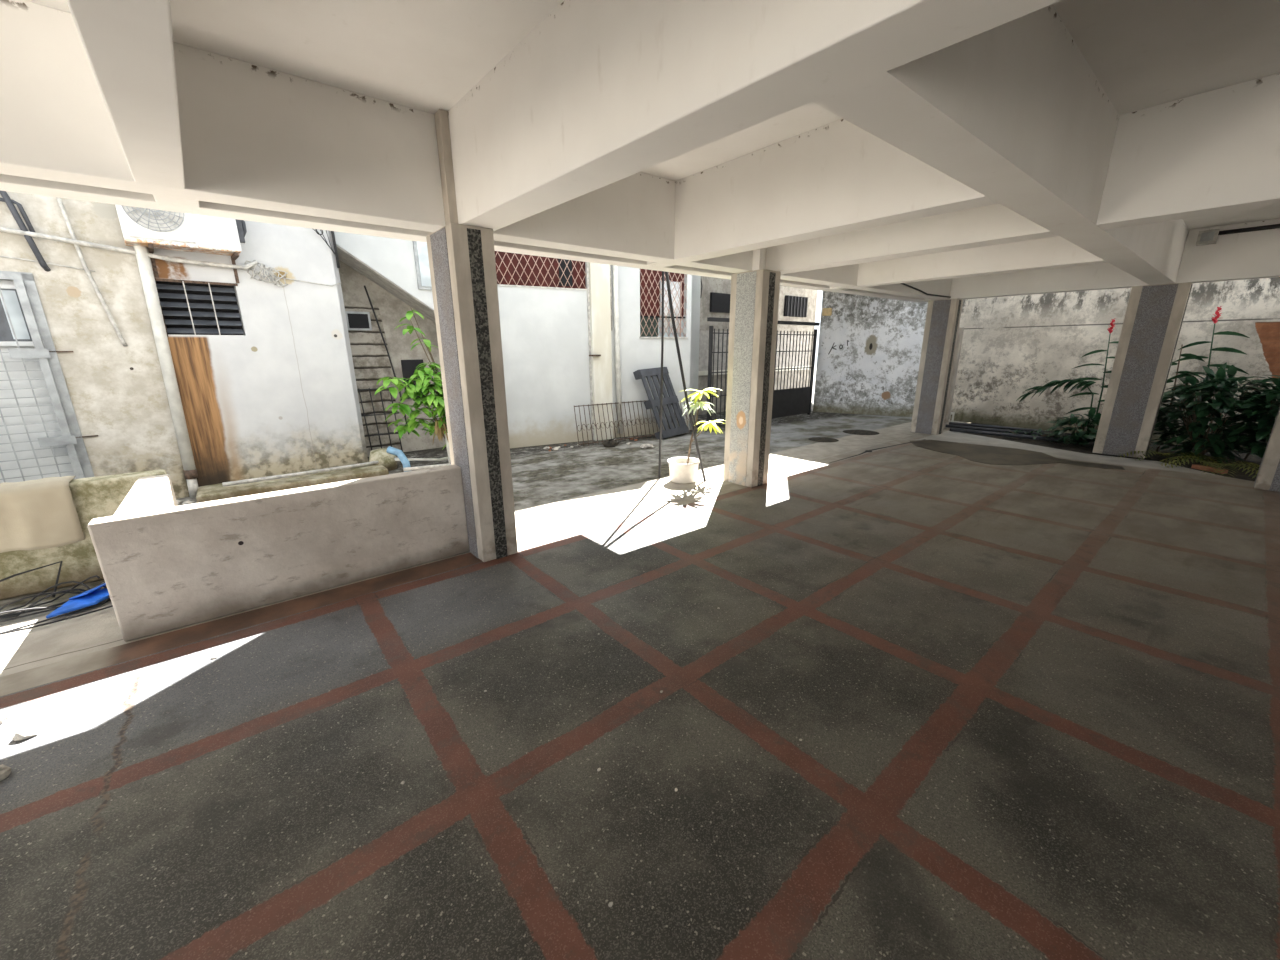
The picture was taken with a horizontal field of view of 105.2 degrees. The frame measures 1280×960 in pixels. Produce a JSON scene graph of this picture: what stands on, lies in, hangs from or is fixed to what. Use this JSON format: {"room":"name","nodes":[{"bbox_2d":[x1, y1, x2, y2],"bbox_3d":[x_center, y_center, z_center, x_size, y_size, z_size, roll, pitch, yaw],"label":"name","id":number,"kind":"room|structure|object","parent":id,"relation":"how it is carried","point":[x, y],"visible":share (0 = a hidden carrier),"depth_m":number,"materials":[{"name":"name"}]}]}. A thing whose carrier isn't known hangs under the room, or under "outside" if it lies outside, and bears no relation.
{"room":"covered carport","nodes":[
{"label":"covered carport","id":0,"kind":"room"},
{"bbox_2d":[0,469,166,599],"bbox_3d":[-5.552,0.709,2.261,5.050,0.730,0.180,-12,19,-38],"label":"wall","id":1,"kind":"structure","parent":0,"point":[99,496],"depth_m":3.42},
{"bbox_2d":[0,476,84,552],"bbox_3d":[-4.317,0.278,3.173,0.942,0.446,0.237,-12,19,-38],"label":"towel","id":2,"kind":"object","parent":1,"relation":"hanging from","point":[39,513],"visible":1,"depth_m":3.27,"materials":[{"name":"fabric"}]},
{"bbox_2d":[0,191,367,498],"bbox_3d":[-5.541,-2.296,5.596,3.654,4.800,1.495,-15,21,-42],"label":"wall","id":3,"kind":"structure","parent":0,"point":[280,396],"depth_m":5.51,"materials":[{"name":"paint"}]},
{"bbox_2d":[0,198,35,232],"bbox_3d":[-5.813,-2.306,4.172,0.816,0.328,0.032,-15,21,-42],"label":"pipe","id":4,"kind":"object","parent":3,"relation":"attached to","point":[20,207],"visible":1,"depth_m":4.41,"materials":[{"name":"plastic"}]},
{"bbox_2d":[0,191,50,271],"bbox_3d":[-5.609,-2.400,4.372,0.253,0.975,0.091,-15,21,-42],"label":"pipe","id":5,"kind":"object","parent":3,"relation":"attached to","point":[7,199],"visible":1,"depth_m":4.41,"materials":[{"name":"plastic"}]},
{"bbox_2d":[0,271,94,482],"bbox_3d":[-6.017,-0.716,4.528,1.010,2.310,0.140,-15,21,-42],"label":"door","id":6,"kind":"structure","parent":3,"relation":"in","point":[7,339],"depth_m":4.69,"materials":[{"name":"white paint"}]},
{"bbox_2d":[0,279,97,481],"bbox_3d":[-5.895,-0.682,4.533,1.060,2.240,0.075,-15,21,-42],"label":"security grille","id":7,"kind":"object","parent":6,"relation":"attached to","point":[39,352],"visible":0.71,"depth_m":4.64,"materials":[{"name":"grey metal"}]},
{"bbox_2d":[0,256,94,271],"bbox_3d":[-5.865,-1.973,4.249,1.521,0.172,0.012,-15,21,-42],"label":"cable","id":8,"kind":"object","parent":3,"relation":"attached to","point":[0,256],"visible":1,"depth_m":4.58,"materials":[{"name":"grey plastic"}]},
{"bbox_2d":[56,197,127,345],"bbox_3d":[-5.323,-2.192,4.716,0.048,1.748,0.209,11,19,35],"label":"conduit","id":9,"kind":"object","parent":3,"relation":"attached to","point":[59,200],"visible":0.77,"depth_m":4.73,"materials":[{"name":"grey plastic"}]},
{"bbox_2d":[0,226,257,269],"bbox_3d":[-5.362,-2.255,4.610,2.834,0.273,0.077,-14,20,-42],"label":"pipe","id":10,"kind":"object","parent":3,"relation":"attached to","point":[2,229],"visible":1,"depth_m":4.81,"materials":[{"name":"grey plastic"}]},
{"bbox_2d":[133,246,198,497],"bbox_3d":[-5.046,-1.743,5.071,0.169,4.002,0.116,-12,19,-38],"label":"drain pipe","id":11,"kind":"object","parent":3,"relation":"attached to","point":[143,260],"visible":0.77,"depth_m":5.19,"materials":[{"name":"white plastic"}]},
{"bbox_2d":[115,205,246,282],"bbox_3d":[-4.669,-2.535,5.068,0.984,0.843,0.366,-15,21,-42],"label":"air conditioner","id":12,"kind":"object","parent":3,"relation":"attached to","point":[150,228],"visible":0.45,"depth_m":4.93,"materials":[{"name":"white paint"}]},
{"bbox_2d":[121,205,183,231],"bbox_3d":[-4.713,-2.651,4.737,0.447,0.447,0.009,-15,21,-42],"label":"fan grille","id":13,"kind":"object","parent":12,"relation":"attached to","point":[133,219],"depth_m":4.75,"materials":[{"name":"grey metal"}]},
{"bbox_2d":[155,278,243,336],"bbox_3d":[-4.854,-1.886,5.420,0.710,0.590,0.175,-15,21,-42],"label":"window","id":14,"kind":"structure","parent":3,"relation":"in","point":[188,307],"depth_m":5.41,"materials":[{"name":"metal"}]},
{"bbox_2d":[245,260,287,287],"bbox_3d":[-4.305,-2.380,5.665,0.397,0.274,0.051,-15,21,-42],"label":"cable tangle","id":15,"kind":"object","parent":3,"relation":"attached to","point":[254,266],"visible":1,"depth_m":5.66,"materials":[{"name":"grey plastic"}]},
{"bbox_2d":[196,465,388,502],"bbox_3d":[-4.211,0.005,6.053,1.900,0.100,0.600,-12,19,-38],"label":"trim","id":16,"kind":"structure","parent":3,"relation":"attached to","point":[213,492],"depth_m":5.78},
{"bbox_2d":[222,457,397,486],"bbox_3d":[-3.939,-0.129,6.064,0.121,0.134,1.984,10,18,33],"label":"pipe","id":17,"kind":"object","parent":16,"relation":"on","point":[230,483],"visible":0.84,"depth_m":5.83,"materials":[{"name":"grey plastic"}]},
{"bbox_2d":[313,229,337,257],"bbox_3d":[-3.901,-3.116,5.871,0.038,0.783,0.388,13,20,41],"label":"wires","id":18,"kind":"object","parent":3,"relation":"attached to","point":[317,232],"visible":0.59,"depth_m":6.00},
{"bbox_2d":[331,231,339,267],"bbox_3d":[-3.797,-3.100,6.036,0.047,0.900,0.032,-12,19,-38],"label":"conduit","id":19,"kind":"object","parent":3,"relation":"attached to","point":[333,235],"visible":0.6,"depth_m":6.10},
{"bbox_2d":[87,465,468,641],"bbox_3d":[-2.553,0.292,3.760,1.999,0.716,1.225,-12,19,-38],"label":"wall","id":20,"kind":"structure","parent":0,"point":[165,565],"depth_m":3.14,"materials":[{"name":"paint"}]},
{"bbox_2d":[334,231,433,309],"bbox_3d":[-3.310,-3.433,6.837,1.920,2.880,0.120,-12,19,-38],"label":"wall","id":21,"kind":"structure","parent":0,"point":[392,258],"depth_m":6.74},
{"bbox_2d":[413,241,431,289],"bbox_3d":[-3.040,-3.184,7.021,0.360,0.860,0.045,-12,19,-38],"label":"window","id":22,"kind":"structure","parent":21,"relation":"in","point":[420,248],"depth_m":6.98,"materials":[{"name":"glass"}]},
{"bbox_2d":[336,245,435,322],"bbox_3d":[-3.470,-2.770,7.223,1.920,1.440,0.600,-12,19,-38],"label":"soffit","id":23,"kind":"structure","parent":0,"point":[344,256],"depth_m":7.00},
{"bbox_2d":[339,260,445,456],"bbox_3d":[-3.571,-2.859,7.636,2.500,4.800,0.220,-12,19,-38],"label":"wall","id":24,"kind":"structure","parent":0,"point":[392,309],"depth_m":7.50,"materials":[{"name":"grey paint"}]},
{"bbox_2d":[345,311,371,330],"bbox_3d":[-4.110,-2.319,7.143,0.320,0.260,0.055,-12,19,-38],"label":"window","id":25,"kind":"structure","parent":24,"relation":"in","point":[355,320],"depth_m":7.12,"materials":[{"name":"grey metal"}]},
{"bbox_2d":[364,286,409,434],"bbox_3d":[-3.832,-1.769,7.438,0.351,2.203,0.042,-8,17,-27],"label":"cable","id":26,"kind":"object","parent":24,"relation":"attached to","point":[364,286],"visible":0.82,"depth_m":7.33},
{"bbox_2d":[401,359,426,398],"bbox_3d":[-3.599,-1.611,7.807,0.320,0.600,0.060,-12,19,-38],"label":"window","id":27,"kind":"structure","parent":24,"relation":"in","point":[408,366],"depth_m":7.72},
{"bbox_2d":[0,402,969,676],"bbox_3d":[-2.088,-0.254,7.387,21.000,0.118,6.300,-12,19,-38],"label":"courtyard","id":28,"kind":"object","parent":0,"point":[566,486],"depth_m":6.15,"materials":[{"name":"concrete"}]},
{"bbox_2d":[0,561,112,634],"bbox_3d":[-4.020,0.775,2.945,1.434,0.223,0.601,-12,19,-38],"label":"cable coil","id":29,"kind":"object","parent":28,"relation":"on","point":[11,613],"visible":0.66,"depth_m":3.10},
{"bbox_2d":[46,583,108,618],"bbox_3d":[-3.603,0.763,3.168,0.193,0.087,0.354,-2,15,-7],"label":"tarp","id":30,"kind":"object","parent":28,"relation":"on","point":[93,596],"visible":0.77,"depth_m":3.16,"materials":[{"name":"blue plastic"}]},
{"bbox_2d":[357,388,402,450],"bbox_3d":[-4.009,-0.869,7.467,0.660,1.052,0.115,-12,19,-38],"label":"bars","id":31,"kind":"object","parent":28,"relation":"on","point":[369,389],"visible":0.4,"depth_m":7.45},
{"bbox_2d":[369,448,397,470],"bbox_3d":[-3.566,-0.296,6.789,0.360,0.290,0.354,-12,19,-38],"label":"rock","id":32,"kind":"object","parent":28,"relation":"on","point":[387,460],"visible":0.6,"depth_m":6.67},
{"bbox_2d":[387,446,410,471],"bbox_3d":[-2.859,-0.155,5.849,0.261,0.503,0.096,0,15,0],"label":"pipe","id":33,"kind":"object","parent":28,"relation":"on","point":[405,462],"visible":0.71,"depth_m":5.78,"materials":[{"name":"plastic"}]},
{"bbox_2d":[375,307,448,449],"bbox_3d":[-2.713,-1.046,6.077,1.140,2.101,0.746,-12,19,-38],"label":"shrub","id":34,"kind":"object","parent":28,"relation":"on","point":[437,401],"visible":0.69,"depth_m":5.97,"materials":[{"name":"green plant"}]},
{"bbox_2d":[395,457,447,460],"bbox_3d":[-2.552,-0.338,6.514,0.054,0.136,1.368,13,20,41],"label":"pipe","id":35,"kind":"object","parent":28,"relation":"on","point":[444,458],"visible":0.6,"depth_m":6.29,"materials":[{"name":"white plastic"}]},
{"bbox_2d":[602,439,619,446],"bbox_3d":[-0.488,-0.616,8.296,0.283,0.153,0.277,4,16,14],"label":"heap","id":36,"kind":"object","parent":28,"relation":"on","point":[607,443],"visible":0.83,"depth_m":8.21,"materials":[{"name":"stone"}]},
{"bbox_2d":[574,400,696,445],"bbox_3d":[-0.009,-1.107,8.995,2.665,0.666,0.322,-10,18,-32],"label":"fence panel","id":37,"kind":"object","parent":28,"relation":"on","point":[628,402],"visible":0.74,"depth_m":8.75,"materials":[{"name":"metal"}]},
{"bbox_2d":[633,367,688,438],"bbox_3d":[0.406,-1.424,9.067,0.614,1.292,0.890,14,21,42],"label":"pallet","id":38,"kind":"object","parent":28,"relation":"on","point":[649,373],"visible":0.91,"depth_m":8.98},
{"bbox_2d":[658,271,663,477],"bbox_3d":[0.256,-1.476,5.860,0.062,3.000,0.035,-5,16,-16],"label":"pole","id":39,"kind":"object","parent":28,"relation":"on","point":[662,320],"visible":0.79,"depth_m":5.91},
{"bbox_2d":[665,272,705,480],"bbox_3d":[0.546,-1.452,5.769,0.554,3.004,0.044,4,16,16],"label":"pole","id":40,"kind":"object","parent":28,"relation":"on","point":[666,273],"visible":0.66,"depth_m":5.81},
{"bbox_2d":[667,388,724,483],"bbox_3d":[0.694,-0.554,6.012,0.720,1.124,0.510,-12,19,-38],"label":"potted plant","id":41,"kind":"object","parent":28,"relation":"on","point":[682,470],"visible":0.99,"depth_m":5.95,"materials":[{"name":"green plant"}]},
{"bbox_2d":[706,317,819,430],"bbox_3d":[2.741,-2.332,10.608,3.730,2.150,0.080,-12,19,-38],"label":"iron gate","id":42,"kind":"object","parent":28,"relation":"on","point":[791,401],"visible":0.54,"depth_m":11.10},
{"bbox_2d":[808,437,838,441],"bbox_3d":[3.273,-0.721,8.741,0.520,0.004,0.520,-12,19,-38],"label":"drain cover","id":43,"kind":"object","parent":28,"relation":"on","point":[816,439],"visible":1,"depth_m":8.74,"materials":[{"name":"metal"}]},
{"bbox_2d":[842,430,878,434],"bbox_3d":[4.271,-0.924,9.468,0.660,0.004,0.660,-12,19,-38],"label":"drain cover","id":44,"kind":"object","parent":28,"relation":"on","point":[855,432],"visible":1,"depth_m":9.43,"materials":[{"name":"metal"}]},
{"bbox_2d":[944,327,963,427],"bbox_3d":[6.244,-2.031,9.823,0.140,1.970,0.140,-12,19,-38],"label":"concrete post","id":45,"kind":"object","parent":28,"relation":"on","point":[961,329],"visible":0.43,"depth_m":9.74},
{"bbox_3d":[-2.262,-0.170,6.191,0.090,0.340,0.090,-12,19,-38],"label":"pipe stub","id":46,"kind":"object","parent":28,"relation":"on","visible":0},
{"bbox_2d":[403,463,450,470],"bbox_3d":[-2.339,-0.224,6.201,0.060,0.084,1.262,14,20,42],"label":"pipe","id":47,"kind":"object","parent":46,"relation":"on","point":[437,465],"visible":0.45,"depth_m":5.90,"materials":[{"name":"grey plastic"}]},
{"bbox_2d":[497,262,700,447],"bbox_3d":[-0.992,-3.198,8.828,4.008,4.800,1.937,-12,19,-38],"label":"wall","id":48,"kind":"structure","parent":0,"point":[544,331],"depth_m":8.37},
{"bbox_2d":[495,251,586,289],"bbox_3d":[-1.662,-3.465,7.737,1.740,0.810,0.140,-9,17,-28],"label":"window","id":49,"kind":"structure","parent":48,"relation":"in","point":[512,269],"depth_m":7.81,"materials":[{"name":"red metal"}]},
{"bbox_2d":[586,262,593,439],"bbox_3d":[-0.867,-3.036,8.221,0.030,4.800,0.040,-9,17,-28],"label":"trim","id":50,"kind":"structure","parent":48,"relation":"attached to","point":[587,263],"depth_m":8.40,"materials":[{"name":"paint"}]},
{"bbox_2d":[589,262,612,440],"bbox_3d":[-0.682,-3.055,8.286,0.360,4.800,0.100,-9,17,-28],"label":"trim","id":51,"kind":"structure","parent":48,"relation":"attached to","point":[599,274],"depth_m":8.43,"materials":[{"name":"paint"}]},
{"bbox_2d":[610,265,611,330],"bbox_3d":[-0.504,-3.861,8.197,0.028,2.600,0.028,-5,16,-16],"label":"pipe","id":52,"kind":"object","parent":48,"relation":"attached to","point":[610,265],"visible":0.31,"depth_m":8.38,"materials":[{"name":"grey plastic"}]},
{"bbox_2d":[613,265,622,433],"bbox_3d":[-0.396,-2.988,8.455,0.126,4.421,0.094,-12,19,-38],"label":"pipe","id":53,"kind":"object","parent":48,"relation":"attached to","point":[615,268],"visible":0.58,"depth_m":8.58,"materials":[{"name":"white plastic"}]},
{"bbox_2d":[639,269,687,337],"bbox_3d":[0.410,-3.406,8.938,1.030,1.575,0.170,-9,17,-28],"label":"window","id":54,"kind":"structure","parent":48,"relation":"in","point":[650,280],"depth_m":8.99,"materials":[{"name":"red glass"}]},
{"bbox_2d":[661,281,679,332],"bbox_3d":[0.567,-3.214,9.116,0.440,0.900,0.032,-8,17,-28],"label":"curtain","id":55,"kind":"object","parent":54,"relation":"hanging from","point":[668,328],"depth_m":9.10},
{"bbox_2d":[0,430,1279,959],"bbox_3d":[2.561,1.329,1.382,16.300,0.120,9.200,-12,19,-38],"label":"floor","id":56,"kind":"structure","parent":0,"point":[1034,709],"depth_m":2.04,"materials":[{"name":"concrete"}]},
{"bbox_2d":[0,764,10,780],"bbox_3d":[-2.505,1.147,1.891,0.073,0.061,0.094,7,17,26],"label":"stone","id":57,"kind":"object","parent":56,"relation":"on","point":[5,770],"visible":1,"depth_m":1.91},
{"bbox_2d":[12,725,37,740],"bbox_3d":[-2.645,1.093,2.109,0.072,0.048,0.071,6,16,23],"label":"stone","id":58,"kind":"object","parent":56,"relation":"on","point":[31,731],"visible":1,"depth_m":2.10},
{"bbox_2d":[426,109,517,561],"bbox_3d":[-1.279,-0.906,3.687,0.294,3.050,0.528,-12,19,-38],"label":"concrete column","id":59,"kind":"structure","parent":56,"relation":"on","point":[462,265],"depth_m":3.54,"materials":[{"name":"concrete"}]},
{"bbox_2d":[723,248,780,487],"bbox_3d":[1.286,-1.450,5.642,0.314,3.050,0.448,-12,19,-38],"label":"concrete column","id":60,"kind":"structure","parent":56,"relation":"on","point":[754,299],"depth_m":5.57,"materials":[{"name":"concrete"}]},
{"bbox_2d":[910,299,962,434],"bbox_3d":[5.482,-2.067,9.079,0.294,2.397,0.478,-12,19,-38],"label":"concrete column","id":61,"kind":"structure","parent":56,"relation":"on","point":[942,322],"depth_m":8.96,"materials":[{"name":"concrete"}]},
{"bbox_2d":[910,440,1124,469],"bbox_3d":[5.428,-0.398,7.483,1.533,0.003,2.591,-6,16,-18],"label":"puddle","id":62,"kind":"object","parent":56,"relation":"on","point":[986,454],"visible":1,"depth_m":7.43,"materials":[{"name":"liquid"}]},
{"bbox_2d":[1093,282,1192,458],"bbox_3d":[7.251,-1.548,7.105,0.294,2.397,0.578,-12,19,-38],"label":"concrete column","id":63,"kind":"structure","parent":56,"relation":"on","point":[1154,315],"depth_m":6.99,"materials":[{"name":"concrete"}]},
{"bbox_2d":[1254,407,1279,491],"bbox_3d":[7.312,-1.031,5.185,0.304,2.397,0.548,-12,19,-38],"label":"concrete column","id":64,"kind":"structure","parent":56,"relation":"on","point":[1268,475],"depth_m":5.48,"materials":[{"name":"concrete"}]},
{"bbox_2d":[25,0,1279,229],"bbox_3d":[2.062,-1.823,0.850,15.950,0.150,9.080,-12,19,-38],"label":"ceiling","id":65,"kind":"structure","parent":0,"point":[422,55],"depth_m":2.42,"materials":[{"name":"paint"}]},
{"bbox_2d":[66,0,184,188],"bbox_3d":[0.333,-0.987,-0.666,0.185,0.654,8.289,-13,20,-39],"label":"ceiling beam","id":66,"kind":"structure","parent":65,"relation":"attached to","point":[128,45],"depth_m":1.47,"materials":[{"name":"paint"}]},
{"bbox_2d":[152,194,199,207],"bbox_3d":[-2.552,-1.849,2.611,0.185,0.654,0.180,-12,19,-38],"label":"ceiling beam","id":67,"kind":"structure","parent":65,"relation":"attached to","point":[158,198],"depth_m":2.69,"materials":[{"name":"paint"}]},
{"bbox_2d":[0,174,927,302],"bbox_3d":[-0.754,-2.309,4.272,15.950,0.654,0.200,-12,19,-38],"label":"ceiling beam","id":68,"kind":"structure","parent":65,"relation":"attached to","point":[10,183],"depth_m":3.16,"materials":[{"name":"paint"}]},
{"bbox_2d":[0,0,951,299],"bbox_3d":[-0.557,-2.221,3.941,15.820,0.654,0.220,-12,19,-38],"label":"ceiling beam","id":69,"kind":"structure","parent":65,"relation":"attached to","point":[253,136],"depth_m":2.69,"materials":[{"name":"paint"}]},
{"bbox_2d":[900,283,950,297],"bbox_3d":[4.287,-3.046,7.662,3.021,0.223,0.028,-12,19,-38],"label":"cable","id":70,"kind":"object","parent":69,"relation":"attached to","point":[900,283],"visible":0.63,"depth_m":7.90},
{"bbox_2d":[647,261,671,266],"bbox_3d":[0.205,-2.456,4.794,0.220,0.654,0.180,-12,19,-38],"label":"ceiling beam","id":71,"kind":"structure","parent":65,"relation":"attached to","point":[648,262],"depth_m":4.85,"materials":[{"name":"paint"}]},
{"bbox_2d":[448,0,1060,230],"bbox_3d":[1.552,-1.255,0.299,0.260,0.654,8.291,-13,20,-39],"label":"ceiling beam","id":72,"kind":"structure","parent":65,"relation":"attached to","point":[598,94],"depth_m":1.86,"materials":[{"name":"paint"}]},
{"bbox_2d":[674,118,997,261],"bbox_3d":[1.198,-2.148,3.624,0.220,0.654,2.510,-12,19,-38],"label":"ceiling beam","id":73,"kind":"structure","parent":65,"relation":"attached to","point":[836,177],"depth_m":3.47,"materials":[{"name":"paint"}]},
{"bbox_2d":[765,203,1058,273],"bbox_3d":[2.276,-2.385,4.478,0.250,0.654,2.510,-12,19,-38],"label":"ceiling beam","id":74,"kind":"structure","parent":65,"relation":"attached to","point":[994,224],"depth_m":4.27,"materials":[{"name":"paint"}]},
{"bbox_2d":[857,236,1107,286],"bbox_3d":[3.821,-2.726,5.701,0.210,0.654,2.510,-12,19,-38],"label":"ceiling beam","id":75,"kind":"structure","parent":65,"relation":"attached to","point":[1050,252],"depth_m":5.56,"materials":[{"name":"paint"}]},
{"bbox_2d":[813,4,1188,284],"bbox_3d":[3.946,-2.290,4.078,8.670,0.653,0.245,-12,19,-38],"label":"ceiling beam","id":76,"kind":"structure","parent":65,"relation":"attached to","point":[1014,112],"depth_m":2.24,"materials":[{"name":"paint"}]},
{"bbox_2d":[949,263,1148,298],"bbox_3d":[6.336,-3.279,7.692,0.220,0.654,2.510,-12,19,-38],"label":"ceiling beam","id":77,"kind":"structure","parent":65,"relation":"attached to","point":[1101,276],"depth_m":7.61,"materials":[{"name":"paint"}]},
{"bbox_2d":[1096,73,1279,229],"bbox_3d":[4.982,-1.547,1.293,0.250,0.654,5.525,-12,19,-38],"label":"ceiling beam","id":78,"kind":"structure","parent":65,"relation":"attached to","point":[1217,151],"depth_m":2.98,"materials":[{"name":"paint"}]},
{"bbox_2d":[1176,219,1279,282],"bbox_3d":[9.042,-2.441,4.507,0.220,0.654,5.525,-12,19,-38],"label":"ceiling beam","id":79,"kind":"structure","parent":65,"relation":"attached to","point":[1253,254],"depth_m":6.18,"materials":[{"name":"paint"}]},
{"bbox_2d":[1196,229,1219,245],"bbox_3d":[7.257,-3.103,6.259,0.150,0.160,0.170,-12,19,-38],"label":"junction box","id":80,"kind":"object","parent":79,"relation":"attached to","point":[1206,237],"visible":1,"depth_m":6.22,"materials":[{"name":"grey plastic"}]},
{"bbox_2d":[1218,224,1279,234],"bbox_3d":[8.631,-2.734,4.699,0.050,0.050,4.050,-12,19,-38],"label":"conduit","id":81,"kind":"object","parent":79,"relation":"attached to","point":[1274,226],"visible":1,"depth_m":6.01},
{"bbox_2d":[698,370,806,414],"bbox_3d":[2.560,-2.401,13.180,6.000,0.950,0.500,-12,19,-38],"label":"wall","id":82,"kind":"structure","parent":0,"point":[702,380],"depth_m":12.51,"materials":[{"name":"grey paint"}]},
{"bbox_2d":[699,276,814,370],"bbox_3d":[2.556,-4.768,12.527,6.000,3.740,0.540,-12,19,-38],"label":"wall","id":83,"kind":"structure","parent":0,"point":[709,284],"depth_m":12.24,"materials":[{"name":"grey paint"}]},
{"bbox_2d":[710,292,730,312],"bbox_3d":[1.937,-4.245,11.737,0.700,0.430,0.060,-12,19,-38],"label":"window","id":84,"kind":"structure","parent":83,"relation":"in","point":[719,302],"depth_m":11.68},
{"bbox_2d":[698,366,808,375],"bbox_3d":[2.566,-2.910,13.031,6.000,0.110,0.570,-12,19,-38],"label":"trim","id":85,"kind":"structure","parent":83,"relation":"attached to","point":[700,373],"depth_m":12.33,"materials":[{"name":"paint"}]},
{"bbox_2d":[783,295,807,316],"bbox_3d":[4.338,-4.819,13.613,1.000,0.530,0.100,-12,19,-38],"label":"window","id":86,"kind":"structure","parent":83,"relation":"in","point":[794,306],"depth_m":13.55,"materials":[{"name":"black metal"}]},
{"bbox_2d":[806,290,817,386],"bbox_3d":[2.557,-4.380,13.124,7.400,4.800,0.200,-12,19,-38],"label":"wall","id":87,"kind":"structure","parent":0,"point":[816,291],"depth_m":15.37,"materials":[{"name":"grey paint"}]},
{"bbox_2d":[813,291,927,416],"bbox_3d":[5.577,-4.321,11.286,2.568,5.600,0.250,8,17,29],"label":"wall","id":88,"kind":"structure","parent":0,"point":[877,374],"depth_m":11.60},
{"bbox_2d":[949,423,1261,480],"bbox_3d":[8.871,-0.033,6.317,3.850,0.100,9.100,-12,19,-38],"label":"planting bed","id":89,"kind":"object","parent":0,"point":[1087,448],"visible":0.06,"depth_m":7.43,"materials":[{"name":"soil"}]},
{"bbox_2d":[949,422,1041,432],"bbox_3d":[6.915,-1.041,9.610,1.530,0.080,0.060,12,19,38],"label":"pipe","id":90,"kind":"object","parent":89,"relation":"on","point":[950,423],"visible":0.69,"depth_m":9.59,"materials":[{"name":"black plastic"}]},
{"bbox_2d":[945,424,1053,436],"bbox_3d":[6.753,-0.933,9.232,1.719,0.070,0.060,13,20,41],"label":"pipe","id":91,"kind":"object","parent":89,"relation":"on","point":[947,425],"visible":0.65,"depth_m":9.29,"materials":[{"name":"black plastic"}]},
{"bbox_2d":[950,428,1063,442],"bbox_3d":[6.590,-0.820,8.856,1.712,0.080,0.070,14,21,42],"label":"pipe","id":92,"kind":"object","parent":89,"relation":"on","point":[951,429],"visible":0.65,"depth_m":8.83,"materials":[{"name":"black plastic"}]},
{"bbox_2d":[1002,429,1059,441],"bbox_3d":[7.059,-0.819,8.779,0.766,0.196,1.072,-12,19,-38],"label":"weed","id":93,"kind":"object","parent":89,"relation":"on","point":[1039,430],"visible":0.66,"depth_m":8.75,"materials":[{"name":"green plant"}]},
{"bbox_2d":[1016,378,1095,429],"bbox_3d":[7.277,-1.275,8.648,0.189,1.068,1.118,-12,19,-38],"label":"plant","id":94,"kind":"object","parent":89,"relation":"on","point":[1058,383],"visible":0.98,"depth_m":8.49,"materials":[{"name":"green plant"}]},
{"bbox_2d":[1044,408,1100,445],"bbox_3d":[7.387,-0.852,8.110,1.047,0.696,1.093,-12,19,-38],"label":"shrub","id":95,"kind":"object","parent":89,"relation":"on","point":[1086,436],"visible":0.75,"depth_m":8.08,"materials":[{"name":"green plant"}]},
{"bbox_2d":[1066,318,1118,429],"bbox_3d":[7.664,-1.625,8.111,0.212,2.017,0.917,-12,19,-38],"label":"plant","id":96,"kind":"object","parent":89,"relation":"on","point":[1110,330],"visible":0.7,"depth_m":8.16,"materials":[{"name":"green plant"}]},
{"bbox_2d":[1107,318,1115,332],"bbox_3d":[7.651,-2.502,7.947,0.117,0.236,0.106,1,15,5],"label":"flower","id":97,"kind":"object","parent":96,"relation":"on","point":[1110,330],"depth_m":7.94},
{"bbox_2d":[1118,446,1216,466],"bbox_3d":[7.636,-0.354,7.119,1.084,0.166,1.104,-12,19,-38],"label":"fern","id":98,"kind":"object","parent":89,"relation":"on","point":[1168,453],"visible":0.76,"depth_m":6.98,"materials":[{"name":"green plant"}]},
{"bbox_2d":[1156,344,1204,451],"bbox_3d":[7.944,-1.206,7.351,0.154,1.600,0.634,-12,19,-38],"label":"plant","id":99,"kind":"object","parent":89,"relation":"on","point":[1190,355],"visible":0.33,"depth_m":7.23,"materials":[{"name":"green plant"}]},
{"bbox_2d":[1157,306,1248,452],"bbox_3d":[8.157,-1.382,7.006,0.185,2.117,0.967,-12,19,-38],"label":"plant","id":100,"kind":"object","parent":89,"relation":"on","point":[1227,349],"visible":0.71,"depth_m":6.93,"materials":[{"name":"green plant"}]},
{"bbox_2d":[1211,306,1222,323],"bbox_3d":[8.091,-2.319,6.870,0.117,0.236,0.106,1,15,5],"label":"flower","id":101,"kind":"object","parent":100,"relation":"on","point":[1214,320],"depth_m":6.86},
{"bbox_2d":[1159,455,1259,477],"bbox_3d":[7.634,-0.184,6.488,1.119,0.166,1.094,-12,19,-38],"label":"fern","id":102,"kind":"object","parent":89,"relation":"on","point":[1219,465],"visible":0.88,"depth_m":6.43,"materials":[{"name":"green plant"}]},
{"bbox_2d":[1191,464,1227,473],"bbox_3d":[7.446,-0.145,6.402,0.081,0.050,0.322,-3,15,-9],"label":"brick","id":103,"kind":"object","parent":89,"relation":"on","point":[1194,466],"visible":0.93,"depth_m":6.39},
{"bbox_2d":[1150,362,1279,463],"bbox_3d":[8.123,-0.965,6.976,1.342,1.386,1.465,-12,19,-38],"label":"shrub","id":104,"kind":"object","parent":89,"relation":"on","point":[1201,441],"visible":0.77,"depth_m":6.83,"materials":[{"name":"green plant"}]},
{"bbox_2d":[1218,375,1279,457],"bbox_3d":[8.401,-0.748,6.383,1.331,1.253,1.251,-12,19,-38],"label":"shrub","id":105,"kind":"object","parent":89,"relation":"on","point":[1257,446],"visible":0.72,"depth_m":6.37,"materials":[{"name":"green plant"}]},
{"bbox_2d":[950,277,1279,450],"bbox_3d":[9.257,-3.199,7.026,0.250,5.600,9.000,-10,18,-33],"label":"wall","id":106,"kind":"structure","parent":0,"point":[1011,345],"depth_m":9.04,"materials":[{"name":"concrete"}]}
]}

